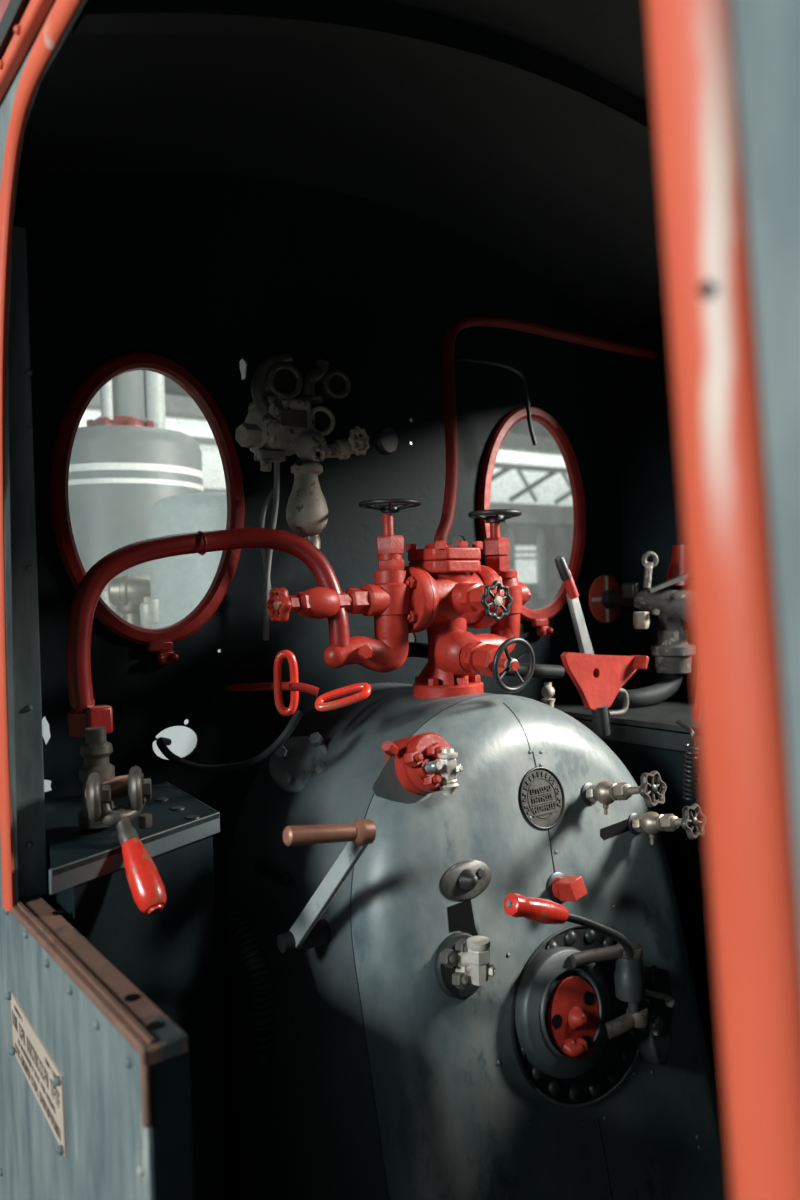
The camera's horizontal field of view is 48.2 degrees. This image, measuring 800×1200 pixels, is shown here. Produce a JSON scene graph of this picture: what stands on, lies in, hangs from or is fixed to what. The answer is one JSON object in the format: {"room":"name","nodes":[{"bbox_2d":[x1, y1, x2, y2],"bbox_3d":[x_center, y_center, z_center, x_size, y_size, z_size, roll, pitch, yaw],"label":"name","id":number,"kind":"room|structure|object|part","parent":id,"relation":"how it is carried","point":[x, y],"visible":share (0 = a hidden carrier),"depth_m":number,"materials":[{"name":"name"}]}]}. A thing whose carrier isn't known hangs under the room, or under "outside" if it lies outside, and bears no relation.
{"room":"control cabin","nodes":[
{"label":"control cabin","id":0,"kind":"room"},
{"bbox_2d":[14,170,624,1199],"bbox_3d":[-0.056,0.216,2.205,1.862,2.422,0.008,-2,1,-37],"label":"wall","id":1,"kind":"structure","parent":0,"point":[205,272],"depth_m":2.03,"materials":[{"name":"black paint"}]},
{"bbox_2d":[49,351,244,664],"bbox_3d":[-0.506,-0.189,1.848,0.414,0.648,0.045,-2,1,-37],"label":"window","id":2,"kind":"structure","parent":1,"relation":"in","point":[159,640],"depth_m":1.84,"materials":[{"name":"red metal"}]},
{"bbox_2d":[156,710,302,772],"bbox_3d":[-0.361,0.282,1.787,0.371,0.134,0.078,-1,1,31],"label":"hose","id":3,"kind":"object","parent":1,"relation":"attached to","point":[162,743],"visible":1,"depth_m":1.79,"materials":[{"name":"black rubber"}]},
{"bbox_2d":[210,650,370,715],"bbox_3d":[-0.232,0.162,1.825,0.130,0.130,0.411,-2,1,-41],"label":"handle","id":4,"kind":"object","parent":1,"relation":"attached to","point":[243,687],"visible":1,"depth_m":1.74,"materials":[{"name":"red metal"}]},
{"bbox_3d":[-0.357,0.194,1.969,0.130,0.070,0.012,-2,1,-37],"label":"wall plate","id":5,"kind":"part","parent":4,"relation":"part of","materials":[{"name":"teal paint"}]},
{"bbox_3d":[-0.296,0.180,1.847,0.017,0.042,0.293,-2,1,-37],"label":"rod","id":6,"kind":"part","parent":4,"relation":"part of","materials":[{"name":"red metal"}]},
{"bbox_3d":[-0.223,0.162,1.748,0.050,0.130,0.016,-2,1,5],"label":"ring handle","id":7,"kind":"part","parent":4,"relation":"part of","materials":[{"name":"red metal"}]},
{"bbox_3d":[-0.183,0.172,1.730,0.054,0.029,0.017,-2,1,0],"label":"rod","id":8,"kind":"part","parent":4,"relation":"part of","materials":[{"name":"red metal"}]},
{"bbox_3d":[-0.109,0.186,1.714,0.109,0.051,0.043,-2,1,-1],"label":"ring handle","id":9,"kind":"part","parent":4,"relation":"part of","materials":[{"name":"red metal"}]},
{"bbox_2d":[235,353,397,548],"bbox_3d":[-0.162,-0.311,1.912,0.401,0.407,0.144,-2,1,-37],"label":"lubricator","id":10,"kind":"object","parent":1,"relation":"attached to","point":[281,422],"visible":0.99,"depth_m":1.83,"materials":[{"name":"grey metal"}]},
{"bbox_2d":[263,463,279,639],"bbox_3d":[-0.281,-0.114,1.954,0.052,0.404,0.026,-1,1,14],"label":"cable","id":11,"kind":"object","parent":10,"relation":"hanging from","point":[273,521],"visible":0.81,"depth_m":1.95,"materials":[{"name":"grey rubber"}]},
{"bbox_2d":[259,489,273,589],"bbox_3d":[-0.289,-0.133,1.958,0.043,0.223,0.016,-2,1,-37],"label":"cable","id":12,"kind":"object","parent":11,"relation":"attached to","point":[270,496],"visible":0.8,"depth_m":1.95,"materials":[{"name":"grey rubber"}]},
{"bbox_3d":[-0.262,-0.443,1.829,0.093,0.136,0.032,-2,1,-37],"label":"arm","id":13,"kind":"part","parent":10,"relation":"part of","materials":[{"name":"metal"}]},
{"bbox_3d":[-0.242,-0.448,1.838,0.056,0.056,0.004,-2,1,-23],"label":"sight glass","id":14,"kind":"part","parent":10,"relation":"part of","materials":[{"name":"black glass"}]},
{"bbox_3d":[-0.218,-0.373,1.835,0.062,0.034,0.006,-2,1,-37],"label":"name panel","id":15,"kind":"part","parent":10,"relation":"part of","materials":[{"name":"grey metal"}]},
{"bbox_2d":[286,473,327,536],"bbox_3d":[-0.193,-0.197,1.853,0.087,0.129,0.087,-2,1,-37],"label":"bowl","id":16,"kind":"object","parent":10,"relation":"on","point":[307,509],"depth_m":1.82,"materials":[{"name":"grey metal"}]},
{"bbox_3d":[-0.180,-0.469,1.890,0.067,0.080,0.030,-2,1,-37],"label":"arm","id":17,"kind":"part","parent":10,"relation":"part of","materials":[{"name":"metal"}]},
{"bbox_3d":[-0.173,-0.377,1.888,0.047,0.047,0.004,-2,1,-23],"label":"sight glass","id":18,"kind":"part","parent":10,"relation":"part of","materials":[{"name":"black glass"}]},
{"bbox_3d":[-0.141,-0.460,1.913,0.045,0.045,0.004,-2,1,-23],"label":"sight glass","id":19,"kind":"part","parent":10,"relation":"part of","materials":[{"name":"black glass"}]},
{"bbox_2d":[325,426,369,459],"bbox_3d":[-0.114,-0.336,1.915,0.107,0.073,0.049,-2,1,-37],"label":"tap","id":20,"kind":"object","parent":10,"relation":"on","point":[342,449],"depth_m":1.90,"materials":[{"name":"grey metal"}]},
{"bbox_3d":[-0.031,-0.359,2.012,0.020,0.068,0.068,-1,1,42],"label":"knob","id":21,"kind":"part","parent":10,"relation":"part of","materials":[{"name":"black metal"}]},
{"bbox_2d":[454,357,536,445],"bbox_3d":[0.255,-0.521,2.339,0.235,0.224,0.067,-2,1,-13],"label":"tube","id":22,"kind":"object","parent":1,"relation":"attached to","point":[456,359],"visible":0.9,"depth_m":2.36,"materials":[{"name":"black metal"}]},
{"bbox_2d":[478,406,585,635],"bbox_3d":[0.386,-0.222,2.512,0.414,0.648,0.045,-2,1,-37],"label":"window","id":23,"kind":"structure","parent":1,"relation":"in","point":[538,618],"depth_m":2.54,"materials":[{"name":"red metal"}]},
{"bbox_2d":[589,575,641,622],"bbox_3d":[0.670,-0.004,2.631,0.150,0.146,0.175,-2,1,-37],"label":"wall flange","id":24,"kind":"object","parent":1,"relation":"attached to","point":[606,597],"visible":0.95,"depth_m":2.67,"materials":[{"name":"paint"}]},
{"bbox_2d":[78,410,572,505],"bbox_3d":[-0.062,-4.008,11.616,38.000,5.360,0.050,-2,1,-37],"label":"skylight window","id":25,"kind":"structure","parent":0,"point":[505,486],"depth_m":12.74,"materials":[{"name":"white"}]},
{"bbox_2d":[0,0,668,331],"bbox_3d":[0.555,-0.889,1.356,1.940,0.264,2.220,-2,1,-37],"label":"ceiling","id":26,"kind":"structure","parent":0,"point":[524,130],"depth_m":1.70,"materials":[{"name":"paint"}]},
{"bbox_2d":[164,359,552,437],"bbox_3d":[1.582,-2.330,9.489,38.000,0.260,4.100,-2,1,-37],"label":"boards","id":27,"kind":"object","parent":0,"point":[171,387],"depth_m":11.26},
{"bbox_2d":[86,390,561,455],"bbox_3d":[1.908,-2.171,12.410,30.000,0.220,0.250,-2,1,-37],"label":"trim","id":28,"kind":"structure","parent":27,"relation":"attached to","point":[179,407],"depth_m":9.44,"materials":[{"name":"white"}]},
{"bbox_2d":[0,0,799,1199],"bbox_3d":[-0.176,0.332,0.800,0.014,2.228,2.100,-2,1,-37],"label":"wall","id":29,"kind":"structure","parent":0,"point":[109,1156],"depth_m":0.94,"materials":[{"name":"metal"}]},
{"bbox_2d":[0,0,53,102],"bbox_3d":[-0.223,-0.805,0.790,0.026,0.185,2.100,-2,1,-37],"label":"trim","id":30,"kind":"structure","parent":29,"relation":"attached to","point":[35,12],"depth_m":1.15,"materials":[{"name":"red metal"}]},
{"bbox_2d":[8,226,47,899],"bbox_3d":[-0.591,-0.059,1.395,0.052,1.050,0.014,-2,1,-37],"label":"door frame","id":31,"kind":"structure","parent":29,"relation":"attached to","point":[28,738],"depth_m":1.40,"materials":[{"name":"grey paint"}]},
{"bbox_2d":[5,992,66,1156],"bbox_3d":[-0.521,0.664,1.271,0.012,0.123,0.278,-2,1,-37],"label":"plate","id":32,"kind":"object","parent":29,"relation":"attached to","point":[45,1079],"visible":1,"depth_m":1.25,"materials":[{"name":"beige metal"}]},
{"bbox_2d":[10,896,193,1199],"bbox_3d":[-0.398,0.952,1.167,0.057,0.989,0.577,-2,1,-37],"label":"trim","id":33,"kind":"structure","parent":29,"relation":"attached to","point":[162,1046],"depth_m":0.94,"materials":[{"name":"brown wood"}]},
{"bbox_2d":[0,0,799,1199],"bbox_3d":[-0.221,0.370,0.857,0.019,2.150,1.311,-2,1,-37],"label":"trim","id":34,"kind":"structure","parent":29,"relation":"attached to","point":[741,728],"depth_m":0.35,"materials":[{"name":"red paint"}]},
{"bbox_2d":[408,524,572,641],"bbox_3d":[1.678,0.262,12.838,30.000,2.750,0.200,-2,1,-37],"label":"wall","id":35,"kind":"structure","parent":0,"point":[558,539],"depth_m":13.08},
{"bbox_2d":[203,489,573,525],"bbox_3d":[1.726,-1.209,12.701,30.000,0.260,0.350,-2,1,-37],"label":"trim","id":36,"kind":"structure","parent":35,"relation":"attached to","point":[531,514],"depth_m":12.67,"materials":[{"name":"paint"}]},
{"bbox_2d":[191,436,571,503],"bbox_3d":[1.834,-1.622,12.536,16.000,0.526,0.070,-2,1,-37],"label":"girder","id":37,"kind":"object","parent":36,"relation":"on","point":[505,467],"visible":0.17,"depth_m":12.45,"materials":[{"name":"grey metal"}]},
{"bbox_2d":[505,527,545,597],"bbox_3d":[1.798,-0.528,12.751,0.696,1.026,0.104,-2,1,-37],"label":"window","id":38,"kind":"structure","parent":35,"relation":"in","point":[522,559],"depth_m":12.84,"materials":[{"name":"white"}]},
{"bbox_3d":[1.561,-0.519,12.571,0.100,1.026,0.099,-2,1,-37],"label":"post","id":39,"kind":"part","parent":38,"relation":"part of","materials":[{"name":"white"}]},
{"bbox_3d":[2.038,-0.536,12.927,0.100,1.026,0.099,-2,1,-37],"label":"post","id":40,"kind":"part","parent":38,"relation":"part of","materials":[{"name":"white"}]},
{"bbox_2d":[616,316,695,698],"bbox_3d":[1.326,0.278,1.919,0.008,2.228,2.100,-2,1,-37],"label":"wall","id":41,"kind":"structure","parent":0,"point":[652,520],"depth_m":2.67,"materials":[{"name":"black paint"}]},
{"bbox_2d":[633,545,692,673],"bbox_3d":[0.759,0.023,2.522,0.288,0.359,0.207,-2,1,-14],"label":"valve","id":42,"kind":"object","parent":41,"relation":"attached to","point":[673,654],"visible":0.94,"depth_m":2.48,"materials":[{"name":"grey metal"}]},
{"bbox_3d":[0.763,0.087,2.511,0.079,0.139,0.060,-2,1,-37],"label":"down leg","id":43,"kind":"part","parent":42,"relation":"part of","materials":[{"name":"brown metal"}]},
{"bbox_3d":[0.620,1.438,1.382,1.860,0.040,2.120,-2,1,-37],"label":"floor","id":44,"kind":"structure","parent":0,"visible":0},
{"bbox_2d":[39,781,223,1199],"bbox_3d":[-0.481,0.912,1.578,0.362,1.067,0.473,-2,1,-37],"label":"locker","id":45,"kind":"object","parent":44,"relation":"on","point":[169,954],"visible":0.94,"depth_m":1.51,"materials":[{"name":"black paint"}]},
{"bbox_2d":[77,727,166,914],"bbox_3d":[-0.445,0.343,1.420,0.109,0.260,0.247,-2,1,-26],"label":"valve","id":46,"kind":"object","parent":45,"relation":"on","point":[101,787],"visible":1,"depth_m":1.40,"materials":[{"name":"metal"}]},
{"bbox_3d":[-0.391,0.419,1.362,0.048,0.104,0.096,-2,1,-37],"label":"handle","id":47,"kind":"part","parent":46,"relation":"part of","materials":[{"name":"red wood"}]},
{"bbox_3d":[-0.494,0.388,1.573,0.360,0.012,0.473,-2,1,-37],"label":"plate","id":48,"kind":"part","parent":45,"relation":"part of","materials":[{"name":"teal paint"}]},
{"bbox_2d":[229,683,731,1199],"bbox_3d":[0.193,0.811,1.891,0.824,1.223,0.779,-2,1,-37],"label":"boiler","id":49,"kind":"object","parent":44,"relation":"on","point":[378,1083],"visible":0.91,"depth_m":1.69,"materials":[{"name":"teal paint"}]},
{"bbox_2d":[269,732,327,793],"bbox_3d":[-0.205,0.357,1.901,0.143,0.156,0.146,-2,1,4],"label":"cover","id":50,"kind":"object","parent":49,"relation":"attached to","point":[292,765],"visible":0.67,"depth_m":1.87,"materials":[{"name":"black metal"}]},
{"bbox_2d":[277,819,375,952],"bbox_3d":[-0.144,0.484,1.499,0.149,0.295,0.322,-2,1,-18],"label":"lever","id":51,"kind":"object","parent":49,"relation":"attached to","point":[307,932],"visible":0.98,"depth_m":1.46,"materials":[{"name":"grey paint"}]},
{"bbox_3d":[-0.123,0.490,1.506,0.012,0.260,0.258,-2,1,-37],"label":"arm","id":52,"kind":"part","parent":51,"relation":"part of","materials":[{"name":"grey paint"}]},
{"bbox_2d":[266,499,534,698],"bbox_3d":[0.072,0.008,1.865,0.674,0.436,0.301,-2,1,-37],"label":"valve manifold","id":53,"kind":"object","parent":49,"relation":"on","point":[444,589],"visible":1,"depth_m":1.87,"materials":[{"name":"red metal"}]},
{"bbox_2d":[66,528,349,736],"bbox_3d":[-0.357,0.046,1.720,0.548,0.375,0.100,-2,1,-27],"label":"pipe","id":54,"kind":"object","parent":53,"relation":"attached to","point":[84,714],"visible":0.93,"depth_m":1.64,"materials":[{"name":"red metal"}]},
{"bbox_3d":[0.098,-0.100,1.975,0.136,0.026,0.136,-2,1,-37],"label":"lid","id":55,"kind":"part","parent":53,"relation":"part of","materials":[{"name":"red metal"}]},
{"bbox_2d":[407,642,564,678],"bbox_3d":[0.206,0.149,2.156,0.501,0.120,0.053,-2,1,-37],"label":"pipe","id":56,"kind":"object","parent":53,"relation":"attached to","point":[416,649],"visible":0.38,"depth_m":2.21,"materials":[{"name":"black metal"}]},
{"bbox_2d":[434,314,657,543],"bbox_3d":[0.462,-0.420,2.333,1.082,0.619,0.166,-2,1,-37],"label":"riser pipe","id":57,"kind":"object","parent":53,"relation":"attached to","point":[449,399],"visible":0.66,"depth_m":2.15,"materials":[{"name":"red metal"}]},
{"bbox_2d":[381,732,462,794],"bbox_3d":[0.033,0.297,1.582,0.146,0.120,0.135,-2,1,-37],"label":"flanged test cock","id":58,"kind":"object","parent":49,"relation":"attached to","point":[425,763],"visible":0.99,"depth_m":1.56,"materials":[{"name":"red metal"}]},
{"bbox_2d":[434,932,495,998],"bbox_3d":[0.120,0.636,1.542,0.108,0.111,0.083,-2,1,-37],"label":"drain cock","id":59,"kind":"object","parent":49,"relation":"attached to","point":[462,960],"visible":1,"depth_m":1.53,"materials":[{"name":"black metal"}]},
{"bbox_2d":[440,860,491,900],"bbox_3d":[0.125,0.506,1.606,0.120,0.067,0.037,-2,1,-37],"label":"plug","id":60,"kind":"object","parent":49,"relation":"attached to","point":[464,880],"visible":1,"depth_m":1.60,"materials":[{"name":"metal"}]},
{"bbox_2d":[519,767,564,829],"bbox_3d":[0.281,0.391,1.765,0.123,0.120,0.032,-2,1,-37],"label":"badge","id":61,"kind":"object","parent":49,"relation":"in","point":[541,792],"visible":1,"depth_m":1.76,"materials":[{"name":"metal"}]},
{"bbox_2d":[541,682,554,706],"bbox_3d":[0.383,0.300,2.301,0.036,0.174,0.036,-2,1,-37],"label":"cup","id":62,"kind":"object","parent":49,"relation":"attached to","point":[547,691],"visible":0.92,"depth_m":2.29,"materials":[{"name":"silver metal"}]},
{"bbox_2d":[547,872,586,903],"bbox_3d":[0.321,0.558,1.717,0.060,0.062,0.067,-2,1,-37],"label":"plug","id":63,"kind":"object","parent":49,"relation":"attached to","point":[561,888],"visible":0.97,"depth_m":1.70,"materials":[{"name":"red metal"}]},
{"bbox_2d":[547,872,565,903],"bbox_3d":[0.307,0.559,1.736,0.060,0.060,0.020,-2,1,-37],"label":"socket","id":64,"kind":"object","parent":63,"relation":"attached to","point":[554,892],"depth_m":1.72,"materials":[{"name":"metal"}]},
{"bbox_2d":[504,893,674,1106],"bbox_3d":[0.344,0.712,1.667,0.465,0.450,0.138,-2,1,-37],"label":"door","id":65,"kind":"structure","parent":49,"relation":"attached to","point":[585,1003],"depth_m":1.66,"materials":[{"name":"black metal"}]},
{"bbox_3d":[0.304,0.760,1.652,0.224,0.221,0.082,-2,1,-37],"label":"door plate","id":66,"kind":"part","parent":65,"relation":"part of","materials":[{"name":"paint"}]},
{"bbox_3d":[0.306,0.801,1.608,0.021,0.021,0.021,-2,1,-37],"label":"thumb knob","id":67,"kind":"part","parent":65,"relation":"part of","materials":[{"name":"red metal"}]},
{"bbox_3d":[0.310,0.805,1.603,0.031,0.025,0.030,-2,1,-37],"label":"thumb knob","id":68,"kind":"part","parent":65,"relation":"part of","materials":[{"name":"red metal"}]},
{"bbox_3d":[0.327,0.806,1.616,0.027,0.027,0.027,-2,1,-37],"label":"thumb knob","id":69,"kind":"part","parent":65,"relation":"part of","materials":[{"name":"red metal"}]},
{"bbox_3d":[0.357,0.607,1.620,0.208,0.140,0.026,-2,1,-37],"label":"handle rod","id":70,"kind":"part","parent":65,"relation":"part of","materials":[{"name":"black metal"}]},
{"bbox_3d":[0.506,0.777,1.744,0.086,0.055,0.020,-2,1,-37],"label":"latch lever","id":71,"kind":"part","parent":65,"relation":"part of","materials":[{"name":"grey metal"}]},
{"bbox_2d":[581,771,666,814],"bbox_3d":[0.439,0.382,1.777,0.074,0.103,0.182,-2,1,-37],"label":"try cock","id":72,"kind":"object","parent":49,"relation":"attached to","point":[606,793],"visible":1,"depth_m":1.76,"materials":[{"name":"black metal"}]},
{"bbox_2d":[581,783,595,804],"bbox_3d":[0.390,0.400,1.843,0.046,0.046,0.017,-2,1,-37],"label":"socket","id":73,"kind":"object","parent":72,"relation":"attached to","point":[587,791],"depth_m":1.83,"materials":[{"name":"silver metal"}]},
{"bbox_3d":[0.417,0.421,1.809,0.014,0.026,0.014,-2,1,-37],"label":"spout","id":74,"kind":"part","parent":72,"relation":"part of","materials":[{"name":"grey metal"}]},
{"bbox_2d":[628,804,704,844],"bbox_3d":[0.545,0.460,1.841,0.074,0.100,0.168,-2,1,-37],"label":"try cock","id":75,"kind":"object","parent":49,"relation":"attached to","point":[652,823],"visible":0.98,"depth_m":1.82,"materials":[{"name":"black metal"}]},
{"bbox_2d":[628,813,640,834],"bbox_3d":[0.500,0.477,1.902,0.046,0.046,0.017,-2,1,-37],"label":"socket","id":76,"kind":"object","parent":75,"relation":"attached to","point":[634,820],"depth_m":1.89,"materials":[{"name":"silver metal"}]},
{"bbox_3d":[0.527,0.497,1.867,0.014,0.026,0.014,-2,1,-37],"label":"spout","id":77,"kind":"part","parent":75,"relation":"part of","materials":[{"name":"grey metal"}]},
{"bbox_2d":[554,697,728,1152],"bbox_3d":[0.952,0.843,2.071,0.430,1.114,1.380,-2,1,-37],"label":"cabinet","id":78,"kind":"object","parent":44,"relation":"on","point":[647,739],"visible":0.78,"depth_m":2.11,"materials":[{"name":"black metal"}]},
{"bbox_2d":[555,556,593,653],"bbox_3d":[0.433,0.029,2.192,0.134,0.274,0.028,-2,1,-37],"label":"lever","id":79,"kind":"object","parent":78,"relation":"attached to","point":[584,643],"visible":0.78,"depth_m":2.19,"materials":[{"name":"grey metal"}]},
{"bbox_3d":[0.448,0.071,2.211,0.091,0.189,0.014,-2,1,-37],"label":"blade","id":80,"kind":"part","parent":79,"relation":"part of","materials":[{"name":"grey metal"}]},
{"bbox_2d":[561,652,648,736],"bbox_3d":[0.495,0.224,2.165,0.268,0.210,0.053,-2,1,-32],"label":"bracket","id":81,"kind":"object","parent":78,"relation":"attached to","point":[598,691],"visible":1,"depth_m":2.15,"materials":[{"name":"red metal"}]},
{"bbox_3d":[0.490,0.194,2.170,0.268,0.152,0.016,-2,1,-37],"label":"plate","id":82,"kind":"part","parent":81,"relation":"part of","materials":[{"name":"red metal"}]},
{"bbox_2d":[608,673,682,708],"bbox_3d":[0.677,0.239,2.454,0.271,0.127,0.080,-2,1,-26],"label":"pipe","id":83,"kind":"object","parent":78,"relation":"on","point":[669,684],"visible":0.68,"depth_m":2.43,"materials":[{"name":"grey metal"}]},
{"bbox_2d":[692,697,697,720],"bbox_3d":[0.681,0.137,2.023,0.016,0.276,0.050,-2,1,-37],"label":"pipe","id":84,"kind":"object","parent":78,"relation":"on","point":[695,716],"visible":0.12,"depth_m":2.03,"materials":[{"name":"red metal"}]},
{"bbox_2d":[676,720,699,800],"bbox_3d":[0.642,0.362,2.007,0.034,0.178,0.070,-2,1,-27],"label":"coil spring","id":85,"kind":"object","parent":84,"relation":"hanging from","point":[688,749],"visible":1,"depth_m":1.99,"materials":[{"name":"black metal"}]},
{"label":"outside","id":86,"kind":"structure","parent":0,"visible":0},
{"bbox_2d":[42,649,220,791],"bbox_3d":[-1.086,0.591,3.599,0.960,0.960,3.400,-2,1,-37],"label":"boiler","id":87,"kind":"object","parent":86,"point":[184,739],"visible":0.02,"depth_m":2.19,"materials":[{"name":"grey paint"}]},
{"bbox_2d":[100,583,121,616],"bbox_3d":[-0.968,0.096,3.015,0.090,0.308,0.090,-2,1,-37],"label":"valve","id":88,"kind":"object","parent":87,"relation":"attached to","point":[104,595],"visible":0.19,"depth_m":2.97,"materials":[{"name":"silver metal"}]},
{"bbox_2d":[108,574,150,627],"bbox_3d":[-0.843,0.080,2.840,0.155,0.327,0.143,-2,1,-37],"label":"valve","id":89,"kind":"object","parent":87,"relation":"attached to","point":[127,592],"visible":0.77,"depth_m":2.80,"materials":[{"name":"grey metal"}]},
{"bbox_2d":[68,370,203,618],"bbox_3d":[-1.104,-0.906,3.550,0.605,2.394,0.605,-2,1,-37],"label":"dome","id":90,"kind":"object","parent":87,"relation":"on","point":[125,459],"visible":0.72,"depth_m":3.28,"materials":[{"name":"grey paint"}]},
{"bbox_2d":[140,597,151,628],"bbox_3d":[-0.741,0.038,2.706,0.060,0.093,0.089,-2,1,-37],"label":"valve","id":91,"kind":"object","parent":87,"relation":"on","point":[145,617],"visible":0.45,"depth_m":2.69,"materials":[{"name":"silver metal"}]},
{"bbox_2d":[149,597,158,628],"bbox_3d":[-0.691,0.037,2.639,0.072,0.091,0.072,-2,1,-37],"label":"valve","id":92,"kind":"object","parent":87,"relation":"on","point":[153,602],"visible":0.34,"depth_m":2.62,"materials":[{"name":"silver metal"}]},
{"bbox_2d":[148,492,226,628],"bbox_3d":[-0.506,-0.023,2.790,0.524,0.613,0.524,-2,1,-37],"label":"tank","id":93,"kind":"object","parent":87,"relation":"on","point":[179,583],"visible":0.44,"depth_m":2.55,"materials":[{"name":"grey paint"}]}
]}

